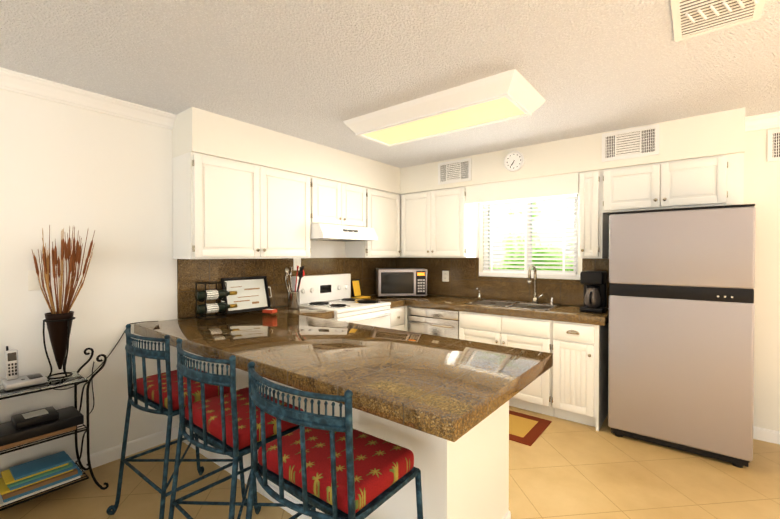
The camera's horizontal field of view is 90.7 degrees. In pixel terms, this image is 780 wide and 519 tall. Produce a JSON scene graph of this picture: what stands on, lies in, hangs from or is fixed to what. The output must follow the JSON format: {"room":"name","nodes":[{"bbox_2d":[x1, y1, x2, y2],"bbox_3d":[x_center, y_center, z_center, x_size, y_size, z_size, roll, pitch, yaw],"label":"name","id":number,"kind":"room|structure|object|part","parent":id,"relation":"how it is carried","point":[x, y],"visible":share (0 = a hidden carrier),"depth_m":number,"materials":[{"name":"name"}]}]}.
{"room":"kitchen","nodes":[
{"label":"kitchen","id":0,"kind":"room"},
{"bbox_2d":[0,89,344,477],"bbox_3d":[-2.347,0.155,2.157,0.140,2.443,7.880,1,1,38],"label":"wall","id":1,"kind":"structure","parent":0,"point":[107,178],"depth_m":2.52,"materials":[{"name":"white paint"}]},
{"bbox_2d":[28,270,45,290],"bbox_3d":[-2.123,0.125,2.317,0.011,0.120,0.080,1,1,38],"label":"light switch","id":2,"kind":"object","parent":1,"relation":"attached to","point":[33,282],"visible":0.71,"depth_m":2.31,"materials":[{"name":"white plastic"}]},
{"bbox_2d":[0,67,176,129],"bbox_3d":[-3.121,-1.005,0.993,0.080,0.095,4.836,1,1,38],"label":"crown molding","id":3,"kind":"structure","parent":1,"relation":"attached to","point":[24,84],"depth_m":2.45,"materials":[{"name":"white wood"}]},
{"bbox_2d":[73,425,178,470],"bbox_3d":[-3.137,1.343,1.054,0.014,0.092,4.869,1,1,38],"label":"baseboard","id":4,"kind":"structure","parent":1,"relation":"attached to","point":[103,457],"depth_m":2.70,"materials":[{"name":"white wood"}]},
{"bbox_2d":[172,152,267,258],"bbox_3d":[-1.333,-0.387,3.045,0.330,0.761,0.590,1,1,38],"label":"upper cabinet","id":5,"kind":"object","parent":1,"relation":"attached to","point":[223,208],"depth_m":2.88,"materials":[{"name":"white wood"}]},
{"bbox_2d":[268,168,319,258],"bbox_3d":[-1.015,-0.391,3.445,0.330,0.761,0.660,1,1,38],"label":"upper cabinet","id":6,"kind":"object","parent":1,"relation":"attached to","point":[293,198],"depth_m":3.37,"materials":[{"name":"white wood"}]},
{"bbox_2d":[293,258,300,269],"bbox_3d":[-0.918,0.048,3.811,0.007,0.120,0.090,1,1,38],"label":"outlet","id":7,"kind":"object","parent":1,"relation":"attached to","point":[296,262],"visible":0.85,"depth_m":3.80,"materials":[{"name":"white plastic"}]},
{"bbox_2d":[320,178,347,225],"bbox_3d":[-0.715,-0.554,3.820,0.330,0.443,0.439,1,1,38],"label":"upper cabinet","id":8,"kind":"object","parent":1,"relation":"attached to","point":[333,194],"depth_m":3.76,"materials":[{"name":"white wood"}]},
{"bbox_2d":[310,223,377,241],"bbox_3d":[-0.553,-0.262,3.901,0.487,0.139,0.756,1,1,38],"label":"range hood","id":9,"kind":"object","parent":8,"relation":"attached to","point":[326,232],"visible":0.88,"depth_m":3.68,"materials":[{"name":"white metal"}]},
{"bbox_2d":[348,184,363,226],"bbox_3d":[-0.514,-0.557,4.073,0.330,0.443,0.438,1,1,38],"label":"upper cabinet","id":10,"kind":"object","parent":1,"relation":"attached to","point":[355,193],"depth_m":4.02,"materials":[{"name":"white wood"}]},
{"bbox_2d":[345,187,399,257],"bbox_3d":[-0.183,-0.403,4.440,0.394,0.761,0.679,1,1,38],"label":"upper cabinet","id":11,"kind":"object","parent":1,"relation":"attached to","point":[381,208],"depth_m":4.33,"materials":[{"name":"white wood"}]},
{"bbox_2d":[177,258,609,318],"bbox_3d":[0.222,0.222,3.222,2.552,0.456,2.731,1,1,38],"label":"backsplash","id":12,"kind":"structure","parent":1,"relation":"attached to","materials":[{"name":"stone"}]},
{"bbox_2d":[442,271,448,281],"bbox_3d":[0.662,0.199,4.594,0.090,0.130,0.009,1,1,38],"label":"outlet","id":13,"kind":"object","parent":12,"relation":"attached to","point":[445,276],"visible":1,"depth_m":4.59,"materials":[{"name":"white plastic"}]},
{"bbox_2d":[0,406,779,518],"bbox_3d":[0.212,1.450,0.137,6.680,0.100,7.880,1,1,38],"label":"floor","id":14,"kind":"structure","parent":0,"point":[559,468],"depth_m":2.33,"materials":[{"name":"tile"}]},
{"bbox_2d":[0,321,157,510],"bbox_3d":[-1.877,0.911,2.340,0.366,0.922,0.982,1,1,38],"label":"stand","id":15,"kind":"object","parent":14,"relation":"on","point":[75,379],"visible":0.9,"depth_m":2.26,"materials":[{"name":"black metal"}]},
{"bbox_2d":[1,346,46,390],"bbox_3d":[-2.064,0.595,2.173,0.150,0.219,0.170,1,1,38],"label":"cordless phone","id":16,"kind":"object","parent":15,"relation":"on","point":[13,380],"visible":1,"depth_m":2.15,"materials":[{"name":"white plastic"}]},
{"bbox_2d":[0,451,81,506],"bbox_3d":[-2.019,1.227,2.199,0.240,0.112,0.369,1,1,38],"label":"books","id":17,"kind":"object","parent":15,"relation":"on","point":[26,479],"visible":0.98,"depth_m":2.15,"materials":[{"name":"multicoloured paper"}]},
{"bbox_2d":[0,406,83,450],"bbox_3d":[-2.009,0.934,2.197,0.230,0.117,0.370,1,1,38],"label":"cable box","id":18,"kind":"object","parent":15,"relation":"on","point":[28,427],"visible":1,"depth_m":2.14,"materials":[{"name":"black plastic"}]},
{"bbox_2d":[32,225,94,378],"bbox_3d":[-1.954,0.248,2.325,0.187,0.906,0.284,1,1,38],"label":"vase","id":19,"kind":"object","parent":15,"relation":"on","point":[59,323],"visible":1,"depth_m":2.28,"materials":[{"name":"black metal"}]},
{"bbox_3d":[-1.913,0.731,2.565,0.025,0.567,0.673,1,1,38],"label":"power cord","id":20,"kind":"part","parent":15,"relation":"part of","materials":[{"name":"black plastic"}]},
{"bbox_2d":[106,324,247,518],"bbox_3d":[-1.134,0.863,2.095,0.582,1.024,0.539,1,1,38],"label":"bar stool","id":21,"kind":"object","parent":14,"relation":"on","point":[158,392],"visible":0.9,"depth_m":1.94,"materials":[{"name":"metal"}]},
{"bbox_2d":[168,338,315,518],"bbox_3d":[-0.667,0.867,1.730,0.578,1.024,0.534,1,1,38],"label":"bar stool","id":22,"kind":"object","parent":14,"relation":"on","point":[221,421],"visible":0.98,"depth_m":1.57,"materials":[{"name":"metal"}]},
{"bbox_2d":[230,370,281,507],"bbox_3d":[-0.630,0.948,2.588,0.605,0.849,0.658,1,1,38],"label":"base cabinet","id":23,"kind":"object","parent":14,"relation":"on","point":[242,380],"depth_m":2.35,"materials":[{"name":"white"}]},
{"bbox_2d":[282,386,353,518],"bbox_3d":[-0.233,0.952,2.272,0.690,0.849,0.658,1,1,38],"label":"base cabinet","id":24,"kind":"object","parent":14,"relation":"on","point":[288,496],"depth_m":2.00,"materials":[{"name":"white"}]},
{"bbox_2d":[246,361,422,518],"bbox_3d":[-0.197,0.872,1.353,0.578,1.024,0.534,1,1,38],"label":"bar stool","id":25,"kind":"object","parent":14,"relation":"on","point":[334,467],"visible":1,"depth_m":1.21,"materials":[{"name":"fabric"}]},
{"bbox_2d":[291,273,391,328],"bbox_3d":[-0.456,0.760,3.836,0.704,1.195,0.754,1,1,38],"label":"range","id":26,"kind":"object","parent":14,"relation":"on","point":[331,292],"visible":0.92,"depth_m":3.83,"materials":[{"name":"white metal"}]},
{"bbox_2d":[342,306,405,329],"bbox_3d":[-0.167,0.928,4.286,0.630,0.849,0.295,1,1,38],"label":"base cabinet","id":27,"kind":"object","parent":14,"relation":"on","point":[397,319],"depth_m":4.10,"materials":[{"name":"white wood"}]},
{"bbox_2d":[354,294,405,305],"bbox_3d":[-0.165,0.471,4.281,0.632,0.066,0.296,1,1,38],"label":"countertop","id":28,"kind":"structure","parent":27,"relation":"on","point":[394,301],"depth_m":4.18,"materials":[{"name":"brown stone"}]},
{"bbox_2d":[351,279,370,298],"bbox_3d":[-0.338,0.332,4.397,0.160,0.208,0.175,1,1,38],"label":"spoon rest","id":29,"kind":"object","parent":28,"relation":"on","point":[356,288],"visible":0.98,"depth_m":4.41,"materials":[{"name":"yellow plastic"}]},
{"bbox_2d":[406,306,425,333],"bbox_3d":[0.129,0.924,4.660,0.629,0.849,0.607,1,1,38],"label":"base cabinet","id":30,"kind":"object","parent":14,"relation":"on","point":[406,306],"depth_m":4.23,"materials":[{"name":"white wood"}]},
{"bbox_2d":[408,306,458,338],"bbox_3d":[0.600,0.930,4.233,0.622,0.845,0.636,1,1,38],"label":"base cabinet","id":31,"kind":"object","parent":14,"relation":"on","point":[436,322],"visible":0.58,"depth_m":4.00,"materials":[{"name":"white wood"}]},
{"bbox_2d":[354,398,513,518],"bbox_3d":[0.177,0.955,1.947,0.634,0.849,0.658,1,1,38],"label":"base cabinet","id":32,"kind":"object","parent":14,"relation":"on","point":[468,478],"depth_m":1.65,"materials":[{"name":"white"}]},
{"bbox_2d":[271,306,333,317],"bbox_3d":[-0.839,0.481,3.435,0.632,0.066,0.332,1,1,38],"label":"countertop","id":33,"kind":"structure","parent":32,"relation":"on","point":[313,313],"depth_m":3.33,"materials":[{"name":"brown stone"}]},
{"bbox_2d":[284,266,304,308],"bbox_3d":[-0.863,0.251,3.525,0.217,0.389,0.181,1,1,38],"label":"utensil crock","id":34,"kind":"object","parent":33,"relation":"on","point":[293,299],"visible":1,"depth_m":3.48,"materials":[{"name":"silver metal"}]},
{"bbox_2d":[134,310,553,441],"bbox_3d":[-0.500,0.493,2.317,2.553,0.066,0.998,1,1,38],"label":"countertop","id":35,"kind":"structure","parent":32,"relation":"on","point":[436,386],"depth_m":1.76,"materials":[{"name":"brown stone"}]},
{"bbox_2d":[195,281,236,319],"bbox_3d":[-1.359,0.314,3.033,0.159,0.274,0.318,1,1,38],"label":"wine rack","id":36,"kind":"object","parent":35,"relation":"on","point":[205,295],"visible":1,"depth_m":2.98,"materials":[{"name":"black metal"}]},
{"bbox_2d":[221,276,271,313],"bbox_3d":[-1.237,0.299,3.333,0.094,0.296,0.477,1,1,38],"label":"serving tray","id":37,"kind":"object","parent":35,"relation":"on","point":[252,293],"visible":0.77,"depth_m":3.34,"materials":[{"name":"black plastic"}]},
{"bbox_2d":[262,309,276,313],"bbox_3d":[-1.012,0.434,3.245,0.100,0.029,0.070,0,1,18],"label":"box","id":38,"kind":"object","parent":35,"relation":"on","point":[271,311],"visible":1,"depth_m":3.22,"materials":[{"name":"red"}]},
{"bbox_2d":[454,310,505,345],"bbox_3d":[1.061,0.933,3.901,0.499,0.849,0.636,1,1,38],"label":"base cabinet","id":39,"kind":"object","parent":14,"relation":"on","point":[474,325],"depth_m":3.65,"materials":[{"name":"white wood"}]},
{"bbox_2d":[509,410,551,445],"bbox_3d":[0.847,1.359,3.304,0.890,0.010,0.530,1,1,38],"label":"area rug","id":40,"kind":"object","parent":14,"relation":"on","point":[525,429],"visible":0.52,"depth_m":3.11,"materials":[{"name":"brown fabric"}]},
{"bbox_2d":[506,314,561,418],"bbox_3d":[1.389,0.936,3.640,0.570,0.849,0.636,1,1,38],"label":"base cabinet","id":41,"kind":"object","parent":14,"relation":"on","point":[545,397],"depth_m":3.32,"materials":[{"name":"white wood"}]},
{"bbox_2d":[562,322,608,430],"bbox_3d":[1.670,0.938,3.417,0.425,0.849,0.636,1,1,38],"label":"base cabinet","id":42,"kind":"object","parent":14,"relation":"on","point":[584,344],"depth_m":3.14,"materials":[{"name":"white wood"}]},
{"bbox_2d":[366,294,608,325],"bbox_3d":[0.874,0.474,4.047,2.552,0.066,0.632,1,1,38],"label":"countertop","id":43,"kind":"structure","parent":42,"relation":"on","point":[436,301],"depth_m":3.67,"materials":[{"name":"brown stone"}]},
{"bbox_2d":[376,268,426,296],"bbox_3d":[0.129,0.271,4.588,0.570,0.325,0.366,0,1,-7],"label":"microwave","id":44,"kind":"object","parent":43,"relation":"on","point":[401,281],"visible":1,"depth_m":4.41,"materials":[{"name":"silver metal"}]},
{"bbox_2d":[580,271,606,312],"bbox_3d":[1.755,0.275,3.329,0.175,0.345,0.261,1,1,38],"label":"coffee maker","id":45,"kind":"object","parent":43,"relation":"on","point":[595,290],"visible":1,"depth_m":3.28,"materials":[{"name":"black plastic"}]},
{"bbox_2d":[608,204,755,467],"bbox_3d":[2.206,0.503,2.967,0.825,1.730,0.631,1,1,38],"label":"refrigerator","id":46,"kind":"object","parent":14,"relation":"on","point":[681,332],"visible":1,"depth_m":2.69,"materials":[{"name":"silver metal"}]},
{"bbox_2d":[0,0,779,167],"bbox_3d":[0.212,-1.093,0.107,6.680,0.100,7.880,1,1,38],"label":"ceiling","id":47,"kind":"structure","parent":0,"point":[318,71],"depth_m":2.05,"materials":[{"name":"white paint"}]},
{"bbox_2d":[172,107,399,193],"bbox_3d":[-0.761,-0.930,3.762,0.330,0.309,2.434,1,1,38],"label":"soffit beam","id":48,"kind":"structure","parent":47,"relation":"attached to","point":[197,130],"depth_m":3.21,"materials":[{"name":"white paint"}]},
{"bbox_2d":[343,69,545,146],"bbox_3d":[0.340,-1.021,2.792,1.360,0.104,0.560,1,1,38],"label":"ceiling light fixture","id":49,"kind":"object","parent":47,"relation":"attached to","point":[506,96],"visible":1,"depth_m":2.59,"materials":[{"name":"white plastic"}]},
{"bbox_2d":[399,108,744,194],"bbox_3d":[1.289,-0.932,3.897,3.372,0.309,0.330,1,1,38],"label":"soffit beam","id":50,"kind":"structure","parent":47,"relation":"attached to","point":[713,134],"depth_m":3.35,"materials":[{"name":"white paint"}]},
{"bbox_2d":[438,158,470,184],"bbox_3d":[0.692,-0.946,4.152,0.400,0.235,0.012,1,1,38],"label":"air vent","id":51,"kind":"object","parent":50,"relation":"attached to","point":[455,171],"visible":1,"depth_m":4.15,"materials":[{"name":"grey metal"}]},
{"bbox_2d":[504,151,523,171],"bbox_3d":[1.202,-0.954,3.737,0.196,0.196,0.027,1,1,38],"label":"wall clock","id":52,"kind":"object","parent":50,"relation":"attached to","point":[513,161],"visible":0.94,"depth_m":3.73,"materials":[{"name":"white plastic"}]},
{"bbox_2d":[602,124,658,161],"bbox_3d":[1.957,-0.945,3.147,0.400,0.235,0.012,1,1,38],"label":"air vent","id":53,"kind":"object","parent":50,"relation":"attached to","point":[632,143],"visible":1,"depth_m":3.14,"materials":[{"name":"grey metal"}]},
{"bbox_2d":[671,0,764,41],"bbox_3d":[1.371,-1.048,1.614,0.300,0.023,0.400,1,1,38],"label":"ceiling vent","id":54,"kind":"object","parent":47,"relation":"in","point":[692,18],"visible":1,"depth_m":1.65,"materials":[{"name":"grey metal"}]},
{"bbox_2d":[479,127,779,430],"bbox_3d":[2.621,0.144,3.151,6.400,2.443,0.140,1,1,38],"label":"wall","id":55,"kind":"structure","parent":0,"point":[761,183],"depth_m":2.90,"materials":[{"name":"white paint"}]},
{"bbox_2d":[400,190,435,257],"bbox_3d":[0.394,-0.404,4.570,0.496,0.761,0.393,1,1,38],"label":"upper cabinet","id":56,"kind":"object","parent":55,"relation":"attached to","point":[418,209],"depth_m":4.46,"materials":[{"name":"white wood"}]},
{"bbox_2d":[436,185,479,257],"bbox_3d":[0.710,-0.402,4.360,0.488,0.761,0.330,1,1,38],"label":"upper cabinet","id":57,"kind":"object","parent":55,"relation":"attached to","point":[457,209],"depth_m":4.19,"materials":[{"name":"white wood"}]},
{"bbox_2d":[479,194,579,279],"bbox_3d":[1.440,-0.237,4.032,1.060,0.855,0.115,1,1,38],"label":"window","id":58,"kind":"structure","parent":55,"relation":"in","point":[520,236],"depth_m":3.99,"materials":[{"name":"white"}]},
{"bbox_2d":[600,161,671,215],"bbox_3d":[2.087,-0.585,3.262,0.464,0.369,0.330,1,1,38],"label":"upper cabinet","id":59,"kind":"object","parent":55,"relation":"attached to","point":[647,186],"depth_m":3.13,"materials":[{"name":"white wood"}]},
{"bbox_2d":[672,154,731,208],"bbox_3d":[2.361,-0.583,3.044,0.464,0.369,0.330,1,1,38],"label":"upper cabinet","id":60,"kind":"object","parent":55,"relation":"attached to","point":[704,181],"depth_m":2.87,"materials":[{"name":"white wood"}]},
{"bbox_2d":[745,111,779,131],"bbox_3d":[3.872,-1.017,2.003,3.028,0.095,0.080,1,1,38],"label":"crown molding","id":61,"kind":"structure","parent":55,"relation":"attached to","point":[762,121],"depth_m":2.87,"materials":[{"name":"white wood"}]},
{"bbox_2d":[753,426,779,443],"bbox_3d":[3.913,1.332,2.039,2.975,0.092,0.014,1,1,38],"label":"baseboard","id":62,"kind":"structure","parent":55,"relation":"attached to","point":[767,435],"depth_m":2.89,"materials":[{"name":"white wood"}]},
{"bbox_2d":[767,129,779,161],"bbox_3d":[2.980,-0.845,2.757,0.400,0.235,0.012,1,1,38],"label":"air vent","id":63,"kind":"object","parent":55,"relation":"in","point":[773,145],"visible":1,"depth_m":2.86,"materials":[{"name":"grey metal"}]}
]}

